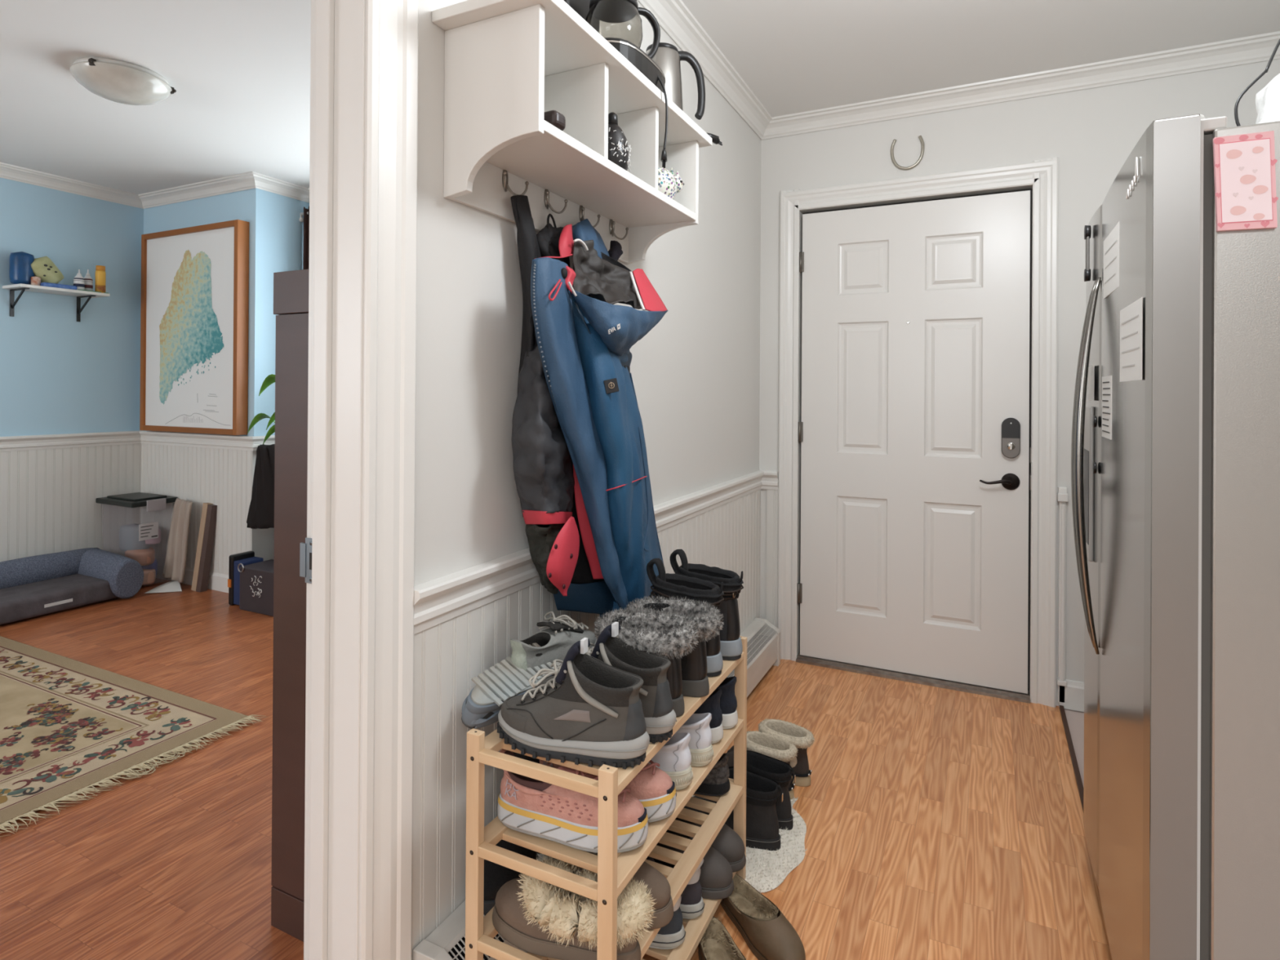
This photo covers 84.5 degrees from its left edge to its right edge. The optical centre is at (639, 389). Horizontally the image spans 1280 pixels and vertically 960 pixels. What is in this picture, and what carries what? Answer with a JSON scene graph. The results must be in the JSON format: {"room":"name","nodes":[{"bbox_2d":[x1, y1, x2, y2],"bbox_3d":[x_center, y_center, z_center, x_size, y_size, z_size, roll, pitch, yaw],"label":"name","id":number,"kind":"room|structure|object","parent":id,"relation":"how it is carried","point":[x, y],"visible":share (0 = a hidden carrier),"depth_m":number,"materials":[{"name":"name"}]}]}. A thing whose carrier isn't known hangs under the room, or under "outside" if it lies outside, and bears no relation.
{"room":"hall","nodes":[
{"label":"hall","id":0,"kind":"room"},
{"bbox_2d":[0,177,143,561],"bbox_3d":[-4.545,-0.089,2.259,0.109,2.390,5.631,0,0,26],"label":"wall","id":1,"kind":"structure","parent":0,"point":[60,374],"depth_m":4.30,"materials":[{"name":"blue paint"}]},
{"bbox_2d":[2,283,110,321],"bbox_3d":[-3.438,-0.506,4.160,0.207,0.170,0.445,0,0,26],"label":"shelf","id":2,"kind":"object","parent":1,"relation":"attached to","point":[23,287],"visible":1,"depth_m":4.10,"materials":[{"name":"white paint"}]},
{"bbox_2d":[8,251,34,284],"bbox_3d":[-3.533,-0.692,4.026,0.110,0.200,0.110,0,0,26],"label":"canister","id":3,"kind":"object","parent":2,"relation":"on","point":[20,271],"visible":0.88,"depth_m":3.98,"materials":[{"name":"blue plastic"}]},
{"bbox_2d":[40,282,76,289],"bbox_3d":[-3.421,-0.604,4.124,0.115,0.026,0.165,0,0,26],"label":"pack","id":4,"kind":"object","parent":2,"relation":"on","point":[44,284],"visible":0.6,"depth_m":4.09},
{"bbox_2d":[31,256,64,284],"bbox_3d":[-3.460,-0.689,4.102,0.093,0.180,0.175,0,0,26],"label":"stuffed toy","id":5,"kind":"object","parent":4,"relation":"on","point":[43,268],"visible":0.91,"depth_m":4.07,"materials":[{"name":"yellow fabric"}]},
{"bbox_2d":[0,162,142,208],"bbox_3d":[-4.486,-1.249,2.180,0.074,0.070,5.531,0,0,26],"label":"trim","id":6,"kind":"structure","parent":1,"relation":"attached to","point":[9,171],"depth_m":4.26,"materials":[{"name":"white paint"}]},
{"bbox_2d":[140,187,309,574],"bbox_3d":[-2.692,-0.022,4.629,1.137,2.490,0.478,0,0,26],"label":"wall","id":7,"kind":"structure","parent":0,"point":[276,231],"depth_m":4.29,"materials":[{"name":"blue paint"}]},
{"bbox_2d":[155,561,228,592],"bbox_3d":[-2.805,1.167,4.413,1.137,0.110,0.016,0,0,26],"label":"baseboard","id":8,"kind":"structure","parent":7,"relation":"attached to","point":[217,581],"depth_m":4.32,"materials":[{"name":"white paint"}]},
{"bbox_2d":[139,219,248,435],"bbox_3d":[-2.782,-0.378,4.376,0.970,1.285,0.073,0,0,26],"label":"framed map","id":9,"kind":"object","parent":7,"relation":"attached to","point":[194,308],"visible":1,"depth_m":4.32,"materials":[{"name":"white paper"}]},
{"bbox_2d":[137,171,255,208],"bbox_3d":[-2.769,-1.233,4.376,1.211,0.070,0.074,0,0,26],"label":"trim","id":10,"kind":"structure","parent":7,"relation":"attached to","point":[243,181],"depth_m":4.36,"materials":[{"name":"white paint"}]},
{"bbox_2d":[139,430,253,450],"bbox_3d":[-2.788,0.315,4.399,1.171,0.085,0.034,0,0,26],"label":"trim","id":11,"kind":"structure","parent":7,"relation":"attached to","point":[170,438],"depth_m":4.37,"materials":[{"name":"white paint"}]},
{"bbox_2d":[252,171,309,203],"bbox_3d":[-2.178,-1.229,4.290,0.074,0.070,0.443,0,0,26],"label":"trim","id":12,"kind":"structure","parent":7,"relation":"attached to","point":[263,182],"depth_m":4.28,"materials":[{"name":"white paint"}]},
{"bbox_2d":[0,577,1111,959],"bbox_3d":[-1.142,1.254,0.891,8.100,0.060,6.400,0,0,26],"label":"floor","id":13,"kind":"structure","parent":0,"point":[942,824],"depth_m":1.98,"materials":[{"name":"brown wood"}]},
{"bbox_2d":[0,547,143,625],"bbox_3d":[-3.510,1.082,3.592,0.538,0.256,1.550,0,0,26],"label":"dog bed","id":14,"kind":"object","parent":13,"relation":"on","point":[33,586],"visible":1,"depth_m":4.00,"materials":[{"name":"blue fabric"}]},
{"bbox_2d":[0,635,266,839],"bbox_3d":[-2.893,1.206,1.848,2.117,0.017,2.731,0,0,26],"label":"area rug","id":15,"kind":"object","parent":13,"relation":"on","point":[68,727],"visible":1,"depth_m":2.53,"materials":[{"name":"beige fabric"}]},
{"bbox_2d":[95,492,177,541],"bbox_3d":[-3.168,0.938,4.436,0.404,0.544,0.271,0,0,26],"label":"storage bin","id":16,"kind":"object","parent":13,"relation":"on","point":[153,502],"visible":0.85,"depth_m":4.35,"materials":[{"name":"grey plastic"}]},
{"bbox_2d":[119,523,150,551],"bbox_3d":[-3.177,0.930,4.427,0.200,0.180,0.100,0,0,13],"label":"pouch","id":17,"kind":"object","parent":16,"relation":"in","point":[129,533],"visible":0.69,"depth_m":4.38,"materials":[{"name":"grey plastic"}]},
{"bbox_2d":[124,546,155,565],"bbox_3d":[-3.137,1.040,4.418,0.255,0.100,0.146,0,0,26],"label":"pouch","id":18,"kind":"object","parent":16,"relation":"in","point":[146,557],"visible":0.77,"depth_m":4.34,"materials":[{"name":"brown"}]},
{"bbox_2d":[144,580,182,593],"bbox_3d":[-2.883,1.193,4.298,0.198,0.048,0.133,0,0,-15],"label":"paper scrap","id":19,"kind":"object","parent":13,"relation":"on","point":[171,586],"visible":1,"depth_m":4.27,"materials":[{"name":"white paper"}]},
{"bbox_2d":[162,497,193,582],"bbox_3d":[-2.848,0.920,4.339,0.238,0.495,0.083,0,0,26],"label":"board","id":20,"kind":"object","parent":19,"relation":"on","point":[175,565],"visible":1,"depth_m":4.31,"materials":[{"name":"beige wood"}]},
{"bbox_2d":[191,502,217,592],"bbox_3d":[-2.657,0.960,4.301,0.123,0.536,0.088,0,0,26],"label":"panel","id":21,"kind":"object","parent":13,"relation":"on","point":[209,513],"visible":1,"depth_m":4.28,"materials":[{"name":"brown wood"}]},
{"bbox_2d":[227,551,263,605],"bbox_3d":[-2.260,1.082,4.038,0.120,0.285,0.144,0,0,26],"label":"case","id":22,"kind":"object","parent":13,"relation":"on","point":[247,557],"visible":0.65,"depth_m":3.99,"materials":[{"name":"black plastic"}]},
{"bbox_2d":[237,559,274,616],"bbox_3d":[-2.055,1.096,3.946,0.320,0.260,0.209,0,0,26],"label":"box","id":23,"kind":"object","parent":13,"relation":"on","point":[256,580],"visible":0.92,"depth_m":3.87,"materials":[{"name":"grey"}]},
{"bbox_2d":[247,373,275,444],"bbox_3d":[-1.972,0.569,4.153,0.680,1.316,0.267,0,0,4],"label":"potted plant","id":24,"kind":"object","parent":13,"relation":"on","point":[270,379],"visible":0.16,"depth_m":4.09,"materials":[{"name":"green plant"}]},
{"bbox_2d":[271,269,308,942],"bbox_3d":[-0.501,0.482,1.884,0.386,1.498,0.786,0,0,26],"label":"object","id":25,"kind":"object","parent":13,"relation":"on","point":[291,288],"visible":0.22,"depth_m":1.59,"materials":[{"name":"laminate"}]},
{"bbox_2d":[413,617,780,959],"bbox_3d":[0.107,1.139,2.249,0.117,0.193,2.160,0,0,26],"label":"baseboard heater","id":26,"kind":"object","parent":13,"relation":"on","point":[446,941],"visible":0.26,"depth_m":1.41,"materials":[{"name":"metal"}]},
{"bbox_2d":[483,751,540,914],"bbox_3d":[-0.259,0.897,1.511,0.090,0.285,0.264,0,0,26],"label":"rubber boot","id":27,"kind":"object","parent":26,"relation":"on","point":[495,875],"visible":0.07,"depth_m":1.42,"materials":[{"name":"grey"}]},
{"bbox_2d":[465,635,746,959],"bbox_3d":[-0.024,0.925,1.516,0.300,0.616,0.710,0,0,26],"label":"shoe rack","id":28,"kind":"object","parent":13,"relation":"on","point":[615,870],"visible":0.45,"depth_m":1.26,"materials":[{"name":"brown wood"}]},
{"bbox_2d":[461,642,560,728],"bbox_3d":[-0.269,0.612,1.457,0.104,0.109,0.237,0,0,34],"label":"trainer","id":29,"kind":"object","parent":28,"relation":"on","point":[482,707],"visible":0.76,"depth_m":1.40,"materials":[{"name":"grey fabric"}]},
{"bbox_2d":[510,611,597,675],"bbox_3d":[-0.191,0.563,1.581,0.100,0.121,0.263,0,0,36],"label":"trainer","id":30,"kind":"object","parent":28,"relation":"on","point":[555,642],"visible":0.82,"depth_m":1.55,"materials":[{"name":"grey fabric"}]},
{"bbox_2d":[497,748,648,853],"bbox_3d":[-0.127,0.745,1.300,0.293,0.140,0.101,0,0,13],"label":"shoe","id":31,"kind":"object","parent":28,"relation":"on","point":[529,806],"visible":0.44,"depth_m":1.27,"materials":[{"name":"pink fabric"}]},
{"bbox_2d":[497,637,650,768],"bbox_3d":[-0.126,0.550,1.273,0.302,0.199,0.113,0,0,28],"label":"shoe","id":32,"kind":"object","parent":28,"relation":"on","point":[591,713],"visible":0.99,"depth_m":1.23,"materials":[{"name":"grey fabric"}]},
{"bbox_2d":[492,856,657,959],"bbox_3d":[-0.122,0.917,1.254,0.322,0.130,0.157,0,0,23],"label":"slipper","id":33,"kind":"object","parent":28,"relation":"on","point":[537,917],"visible":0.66,"depth_m":1.22,"materials":[{"name":"brown fur"}]},
{"bbox_2d":[536,850,673,929],"bbox_3d":[-0.075,0.924,1.365,0.295,0.118,0.135,0,0,25],"label":"slipper","id":34,"kind":"object","parent":28,"relation":"on","point":[656,882],"visible":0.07,"depth_m":1.30,"materials":[{"name":"brown fabric"}]},
{"bbox_2d":[537,622,676,743],"bbox_3d":[-0.069,0.551,1.372,0.302,0.199,0.112,0,0,21],"label":"shoe","id":35,"kind":"object","parent":28,"relation":"on","point":[655,695],"visible":0.44,"depth_m":1.30,"materials":[{"name":"grey fabric"}]},
{"bbox_2d":[539,759,676,822],"bbox_3d":[-0.071,0.746,1.392,0.293,0.140,0.101,0,0,23],"label":"shoe","id":36,"kind":"object","parent":28,"relation":"on","point":[653,787],"visible":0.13,"depth_m":1.33,"materials":[{"name":"pink fabric"}]},
{"bbox_2d":[593,607,700,716],"bbox_3d":[-0.021,0.555,1.454,0.302,0.187,0.163,0,0,24],"label":"boot","id":37,"kind":"object","parent":28,"relation":"on","point":[669,637],"visible":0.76,"depth_m":1.40,"materials":[{"name":"grey fur"}]},
{"bbox_2d":[672,655,682,698],"bbox_3d":[0.077,0.574,1.410,0.013,0.079,0.037,0,0,24],"label":"boot","id":38,"kind":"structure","parent":37,"relation":"on","point":[677,667],"depth_m":1.40,"materials":[{"name":"black leather"}]},
{"bbox_2d":[648,888,685,949],"bbox_3d":[-0.038,1.082,1.512,0.286,0.136,0.100,0,0,20],"label":"trainer","id":39,"kind":"object","parent":28,"relation":"on","point":[671,935],"visible":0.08,"depth_m":1.45,"materials":[{"name":"blue fabric"}]},
{"bbox_2d":[648,732,693,790],"bbox_3d":[-0.021,0.751,1.506,0.284,0.131,0.100,0,0,27],"label":"sneaker","id":40,"kind":"object","parent":28,"relation":"on","point":[674,757],"visible":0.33,"depth_m":1.44,"materials":[{"name":"white leather"}]},
{"bbox_2d":[625,595,724,697],"bbox_3d":[0.040,0.556,1.549,0.299,0.187,0.158,0,0,25],"label":"boot","id":41,"kind":"object","parent":28,"relation":"on","point":[707,619],"visible":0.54,"depth_m":1.49,"materials":[{"name":"grey rubber"}]},
{"bbox_2d":[698,639,706,679],"bbox_3d":[0.137,0.574,1.504,0.013,0.079,0.037,0,0,25],"label":"boot","id":42,"kind":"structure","parent":41,"relation":"on","point":[702,646],"depth_m":1.49,"materials":[{"name":"black leather"}]},
{"bbox_2d":[645,856,704,919],"bbox_3d":[0.011,1.082,1.599,0.286,0.136,0.100,0,0,29],"label":"trainer","id":43,"kind":"object","parent":28,"relation":"on","point":[692,904],"visible":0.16,"depth_m":1.53,"materials":[{"name":"grey"}]},
{"bbox_2d":[646,558,724,676],"bbox_3d":[0.055,0.525,1.664,0.292,0.249,0.110,0,0,25],"label":"boot","id":44,"kind":"object","parent":28,"relation":"on","point":[664,585],"visible":0.41,"depth_m":1.61,"materials":[{"name":"grey rubber"}]},
{"bbox_2d":[706,629,720,656],"bbox_3d":[0.171,0.556,1.613,0.025,0.102,0.052,0,0,25],"label":"boot","id":45,"kind":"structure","parent":44,"relation":"on","point":[713,645],"depth_m":1.60,"materials":[{"name":"black leather"}]},
{"bbox_2d":[675,712,713,766],"bbox_3d":[0.034,0.752,1.601,0.284,0.131,0.100,0,0,27],"label":"sneaker","id":46,"kind":"object","parent":28,"relation":"on","point":[697,725],"visible":0.34,"depth_m":1.53,"materials":[{"name":"white leather"}]},
{"bbox_2d":[656,833,733,899],"bbox_3d":[0.091,1.104,1.672,0.276,0.093,0.101,0,0,28],"label":"clog","id":47,"kind":"object","parent":28,"relation":"on","point":[716,880],"visible":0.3,"depth_m":1.60,"materials":[{"name":"grey rubber"}]},
{"bbox_2d":[666,812,746,872],"bbox_3d":[0.129,1.105,1.755,0.276,0.093,0.101,0,0,27],"label":"clog","id":48,"kind":"object","parent":28,"relation":"on","point":[727,842],"visible":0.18,"depth_m":1.69,"materials":[{"name":"grey rubber"}]},
{"bbox_2d":[669,549,743,660],"bbox_3d":[0.117,0.526,1.768,0.292,0.249,0.110,0,0,25],"label":"boot","id":49,"kind":"object","parent":28,"relation":"on","point":[731,647],"visible":0.41,"depth_m":1.70,"materials":[{"name":"black leather"}]},
{"bbox_2d":[727,598,740,640],"bbox_3d":[0.231,0.556,1.711,0.025,0.102,0.052,0,0,25],"label":"boot","id":50,"kind":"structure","parent":49,"relation":"on","point":[733,617],"depth_m":1.69,"materials":[{"name":"black leather"}]},
{"bbox_2d":[693,688,723,743],"bbox_3d":[0.067,0.749,1.693,0.278,0.138,0.100,0,0,27],"label":"trainer","id":51,"kind":"object","parent":28,"relation":"on","point":[711,704],"visible":0.2,"depth_m":1.62,"materials":[{"name":"grey fabric"}]},
{"bbox_2d":[693,753,729,795],"bbox_3d":[0.097,0.926,1.773,0.268,0.118,0.100,0,0,26],"label":"trainer","id":52,"kind":"object","parent":28,"relation":"on","point":[717,783],"visible":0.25,"depth_m":1.71,"materials":[{"name":"black fabric"}]},
{"bbox_2d":[715,675,737,728],"bbox_3d":[0.114,0.749,1.770,0.278,0.138,0.100,0,0,27],"label":"trainer","id":53,"kind":"object","parent":28,"relation":"on","point":[728,702],"visible":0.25,"depth_m":1.70,"materials":[{"name":"grey fabric"}]},
{"bbox_2d":[697,916,746,959],"bbox_3d":[0.177,1.193,1.441,0.100,0.083,0.292,0,0,-17],"label":"slipper","id":54,"kind":"object","parent":13,"relation":"on","point":[716,943],"visible":0.79,"depth_m":1.53,"materials":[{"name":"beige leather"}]},
{"bbox_2d":[692,795,806,892],"bbox_3d":[0.265,1.222,1.966,0.404,0.026,0.488,0,0,26],"label":"mat","id":55,"kind":"object","parent":13,"relation":"on","point":[766,870],"visible":0.13,"depth_m":1.84,"materials":[{"name":"beige fabric"}]},
{"bbox_2d":[683,766,782,850],"bbox_3d":[0.248,1.137,1.940,0.292,0.176,0.099,0,0,25],"label":"boot","id":56,"kind":"object","parent":55,"relation":"on","point":[762,792],"visible":0.52,"depth_m":1.88,"materials":[{"name":"grey leather"}]},
{"bbox_2d":[725,729,798,799],"bbox_3d":[0.346,1.153,2.189,0.293,0.169,0.127,0,0,27],"label":"boot","id":57,"kind":"object","parent":55,"relation":"on","point":[778,748],"visible":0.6,"depth_m":2.15,"materials":[{"name":"beige"}]},
{"bbox_2d":[746,750,795,830],"bbox_3d":[0.305,1.137,2.036,0.292,0.176,0.099,0,0,28],"label":"boot","id":58,"kind":"object","parent":55,"relation":"on","point":[780,771],"visible":0.44,"depth_m":1.97,"materials":[{"name":"grey leather"}]},
{"bbox_2d":[720,871,805,959],"bbox_3d":[0.276,1.193,1.603,0.100,0.085,0.292,0,0,-24],"label":"slipper","id":59,"kind":"object","parent":13,"relation":"on","point":[766,931],"visible":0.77,"depth_m":1.56,"materials":[{"name":"brown leather"}]},
{"bbox_2d":[727,717,815,786],"bbox_3d":[0.419,1.153,2.273,0.292,0.169,0.124,0,0,31],"label":"boot","id":60,"kind":"object","parent":13,"relation":"on","point":[803,738],"visible":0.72,"depth_m":2.21,"materials":[{"name":"beige"}]},
{"bbox_2d":[795,652,1030,703],"bbox_3d":[1.159,1.234,3.062,0.937,0.022,0.125,0,0,26],"label":"threshold","id":61,"kind":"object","parent":13,"relation":"on","point":[933,682],"depth_m":3.00,"materials":[{"name":"wood"}]},
{"bbox_2d":[1071,114,1279,959],"bbox_3d":[1.297,0.399,1.380,0.746,1.685,0.844,0,0,26],"label":"refrigerator","id":62,"kind":"object","parent":13,"relation":"on","point":[1176,526],"visible":0.98,"depth_m":1.12,"materials":[{"name":"silver metal"}]},
{"bbox_2d":[1084,225,1091,281],"bbox_3d":[1.126,-0.344,1.772,0.012,0.142,0.036,0,0,26],"label":"bottle opener","id":63,"kind":"object","parent":62,"relation":"attached to","point":[1087,228],"visible":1,"depth_m":1.76,"materials":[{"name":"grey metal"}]},
{"bbox_2d":[1102,375,1111,439],"bbox_3d":[1.020,0.037,1.540,0.001,0.135,0.135,0,0,26],"label":"paper card","id":64,"kind":"object","parent":62,"relation":"attached to","point":[1106,380],"visible":1,"depth_m":1.53,"materials":[{"name":"white paper"}]},
{"bbox_2d":[1103,221,1119,298],"bbox_3d":[0.999,-0.270,1.494,0.001,0.130,0.210,0,0,26],"label":"paper note","id":65,"kind":"object","parent":62,"relation":"attached to","point":[1111,243],"visible":1,"depth_m":1.48,"materials":[{"name":"white paper"}]},
{"bbox_2d":[1120,297,1142,382],"bbox_3d":[0.896,-0.086,1.287,0.001,0.140,0.220,0,0,26],"label":"paper note","id":66,"kind":"object","parent":62,"relation":"attached to","point":[1131,316],"visible":1,"depth_m":1.27,"materials":[{"name":"white paper"}]},
{"bbox_2d":[1213,130,1278,231],"bbox_3d":[0.936,-0.322,1.090,0.078,0.148,0.010,0,0,26],"label":"notepad","id":67,"kind":"object","parent":62,"relation":"attached to","point":[1246,198],"visible":1,"depth_m":1.09,"materials":[{"name":"pink paper"}]},
{"bbox_2d":[1234,39,1279,126],"bbox_3d":[1.274,-0.594,1.394,0.225,0.373,0.239,0,0,26],"label":"lamp","id":68,"kind":"object","parent":62,"relation":"on","point":[1268,99],"visible":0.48,"depth_m":1.37,"materials":[{"name":"white"}]},
{"bbox_2d":[411,0,760,959],"bbox_3d":[0.047,-0.009,2.382,0.117,2.490,2.541,0,0,26],"label":"wall","id":69,"kind":"structure","parent":0,"point":[695,374],"depth_m":1.55,"materials":[{"name":"white paint"}]},
{"bbox_2d":[358,0,418,959],"bbox_3d":[-0.445,0.200,1.251,0.022,2.060,0.110,0,0,26],"label":"trim","id":70,"kind":"structure","parent":69,"relation":"attached to","point":[392,26],"depth_m":1.25,"materials":[{"name":"white paint"}]},
{"bbox_2d":[431,0,711,263],"bbox_3d":[-0.098,-0.551,1.690,0.250,0.351,0.871,0,0,26],"label":"wall shelf","id":71,"kind":"object","parent":69,"relation":"attached to","point":[508,64],"visible":0.94,"depth_m":1.51,"materials":[{"name":"white paint"}]},
{"bbox_2d":[511,195,541,517],"bbox_3d":[-0.243,-0.067,1.578,0.053,0.725,0.136,0,0,26],"label":"garment","id":72,"kind":"object","parent":71,"relation":"hanging from","point":[528,248],"visible":0.43,"depth_m":1.55,"materials":[{"name":"black fabric"}]},
{"bbox_2d":[536,213,569,266],"bbox_3d":[-0.190,-0.288,1.662,0.060,0.260,0.146,0,0,26],"label":"coat","id":73,"kind":"object","parent":71,"relation":"hanging from","point":[548,238],"visible":0.35,"depth_m":1.64,"materials":[{"name":"black fabric"}]},
{"bbox_2d":[511,218,668,618],"bbox_3d":[-0.039,0.125,1.782,0.228,1.102,0.800,0,0,26],"label":"jacket","id":74,"kind":"object","parent":71,"relation":"hanging from","point":[581,471],"visible":0.91,"depth_m":1.55,"materials":[{"name":"blue fabric"}]},
{"bbox_2d":[572,289,668,355],"bbox_3d":[-0.023,-0.149,1.675,0.105,0.139,0.388,0,0,26],"label":"hood","id":75,"kind":"object","parent":74,"relation":"attached to","point":[605,328],"depth_m":1.56,"materials":[{"name":"blue fabric"}]},
{"bbox_2d":[563,0,665,93],"bbox_3d":[-0.066,-0.907,1.721,0.216,0.360,0.316,0,0,26],"label":"coffee maker","id":76,"kind":"object","parent":71,"relation":"on","point":[619,22],"visible":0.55,"depth_m":1.64,"materials":[{"name":"black plastic"}]},
{"bbox_2d":[608,111,631,171],"bbox_3d":[-0.063,-0.567,1.615,0.078,0.137,0.078,0,0,26],"label":"drink bottle","id":77,"kind":"object","parent":71,"relation":"on","point":[618,147],"visible":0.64,"depth_m":1.59,"materials":[{"name":"black paint"}]},
{"bbox_2d":[657,167,684,199],"bbox_3d":[0.060,-0.555,1.903,0.087,0.115,0.157,0,0,26],"label":"figurine","id":78,"kind":"object","parent":71,"relation":"on","point":[668,184],"visible":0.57,"depth_m":1.85,"materials":[{"name":"ceramic"}]},
{"bbox_2d":[645,42,705,119],"bbox_3d":[0.081,-0.846,1.999,0.128,0.239,0.201,0,0,39],"label":"electric kettle","id":79,"kind":"object","parent":71,"relation":"on","point":[668,57],"visible":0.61,"depth_m":1.94,"materials":[{"name":"silver metal"}]},
{"bbox_2d":[413,470,764,634],"bbox_3d":[0.079,0.416,2.303,0.034,0.085,2.250,0,0,26],"label":"trim","id":80,"kind":"structure","parent":69,"relation":"attached to","point":[437,601],"depth_m":1.52,"materials":[{"name":"white paint"}]},
{"bbox_2d":[0,0,1279,194],"bbox_3d":[-1.126,-1.296,0.897,8.100,0.060,6.400,0,0,26],"label":"ceiling","id":81,"kind":"structure","parent":0,"point":[238,70],"depth_m":2.65,"materials":[{"name":"white paint"}]},
{"bbox_2d":[69,57,176,105],"bbox_3d":[-2.090,-1.217,2.838,0.347,0.101,0.332,0,0,26],"label":"ceiling light","id":82,"kind":"object","parent":81,"relation":"attached to","point":[121,82],"visible":1,"depth_m":2.75,"materials":[{"name":"white glass"}]},
{"bbox_2d":[759,58,1279,706],"bbox_3d":[1.696,0.003,2.813,2.720,2.490,0.109,0,0,26],"label":"wall","id":83,"kind":"structure","parent":0,"point":[1092,132],"depth_m":2.81,"materials":[{"name":"white paint"}]},
{"bbox_2d":[777,189,799,661],"bbox_3d":[0.685,0.160,3.248,0.088,2.163,0.022,0,0,26],"label":"trim","id":84,"kind":"structure","parent":83,"relation":"attached to","point":[789,214],"depth_m":3.25,"materials":[{"name":"white paint"}]},
{"bbox_2d":[797,190,1031,693],"bbox_3d":[1.151,0.206,3.031,0.939,2.024,0.096,0,0,26],"label":"door","id":85,"kind":"structure","parent":83,"relation":"in","point":[913,429],"depth_m":3.01,"materials":[{"name":"white paint"}]},
{"bbox_2d":[796,185,1032,693],"bbox_3d":[1.171,0.200,3.075,0.977,2.090,0.101,0,0,26],"label":"trim","id":86,"kind":"structure","parent":83,"relation":"attached to","point":[1028,187],"depth_m":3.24,"materials":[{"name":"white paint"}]},
{"bbox_2d":[781,160,1056,210],"bbox_3d":[1.151,-0.868,3.024,1.113,0.088,0.022,0,0,26],"label":"trim","id":87,"kind":"structure","parent":83,"relation":"attached to","point":[1020,175],"depth_m":3.00,"materials":[{"name":"white paint"}]},
{"bbox_2d":[762,31,1279,139],"bbox_3d":[1.408,-1.209,2.870,1.900,0.070,0.074,0,0,26],"label":"trim","id":88,"kind":"structure","parent":83,"relation":"attached to","point":[1260,47],"depth_m":2.78,"materials":[{"name":"white paint"}]},
{"bbox_2d":[1030,156,1058,707],"bbox_3d":[1.604,0.165,2.795,0.088,2.163,0.022,0,0,26],"label":"trim","id":89,"kind":"structure","parent":83,"relation":"attached to","point":[1046,188],"depth_m":2.79,"materials":[{"name":"white paint"}]},
{"bbox_2d":[1057,486,1068,702],"bbox_3d":[1.656,0.805,2.761,0.036,0.845,0.030,0,0,26],"label":"trim","id":90,"kind":"structure","parent":83,"relation":"attached to","point":[1062,495],"depth_m":2.76,"materials":[{"name":"white paint"}]},
{"bbox_2d":[1058,679,1084,711],"bbox_3d":[1.953,1.194,2.620,0.678,0.110,0.016,0,0,26],"label":"baseboard","id":91,"kind":"structure","parent":83,"relation":"attached to","point":[1073,693],"depth_m":2.74,"materials":[{"name":"white paint"}]},
{"bbox_2d":[1059,705,1084,810],"bbox_3d":[1.427,1.238,2.304,0.014,0.012,1.008,0,0,26],"label":"trim","id":92,"kind":"structure","parent":83,"relation":"attached to","point":[1077,776],"depth_m":2.38,"materials":[{"name":"brown"}]},
{"bbox_3d":[-1.334,-0.025,-0.408,0.108,2.490,3.687,0,0,26],"label":"wall","id":93,"kind":"structure","parent":0,"visible":0},
{"bbox_2d":[303,0,314,959],"bbox_3d":[-0.575,0.194,1.302,0.016,2.070,0.084,0,0,26],"label":"trim","id":94,"kind":"structure","parent":93,"relation":"attached to","point":[307,692],"depth_m":1.27,"materials":[{"name":"white paint"}]},
{"bbox_2d":[299,0,365,959],"bbox_3d":[-0.760,0.192,0.791,0.144,2.070,1.029,0,0,26],"label":"trim","id":95,"kind":"structure","parent":93,"relation":"attached to","point":[331,559],"depth_m":1.22,"materials":[{"name":"white paint"}]},
{"bbox_2d":[637,0,772,139],"bbox_3d":[-0.728,-1.229,0.604,0.074,0.070,6.028,0,0,26],"label":"trim","id":96,"kind":"structure","parent":93,"relation":"attached to","point":[673,16],"depth_m":2.60,"materials":[{"name":"white paint"}]},
{"bbox_3d":[-4.555,0.741,2.259,0.100,0.930,5.631,0,0,26],"label":"wall","id":97,"kind":"structure","parent":0,"visible":0},
{"bbox_2d":[0,430,141,451],"bbox_3d":[-4.514,0.298,2.185,0.034,0.085,5.531,0,0,26],"label":"trim","id":98,"kind":"structure","parent":97,"relation":"attached to","point":[10,443],"depth_m":4.28,"materials":[{"name":"white paint"}]},
{"bbox_3d":[-0.829,-0.011,3.921,2.831,2.490,0.100,0,0,26],"label":"wall","id":99,"kind":"structure","parent":0,"visible":0},
{"bbox_2d":[298,205,309,269],"bbox_3d":[-1.152,-0.029,3.952,2.238,2.222,0.047,0,0,26],"label":"curtain","id":100,"kind":"object","parent":99,"relation":"hanging from","point":[305,220],"visible":0.13,"depth_m":4.40,"materials":[{"name":"brown fabric"}]},
{"bbox_3d":[-2.118,0.776,4.123,0.413,0.900,0.020,0,0,26],"label":"coat stand","id":101,"kind":"object","parent":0,"visible":0},
{"bbox_2d":[246,444,275,528],"bbox_3d":[-2.152,0.557,4.041,0.344,0.496,0.097,0,0,26],"label":"jacket","id":102,"kind":"object","parent":101,"relation":"hanging from","point":[260,515],"visible":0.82,"depth_m":4.00,"materials":[{"name":"black fabric"}]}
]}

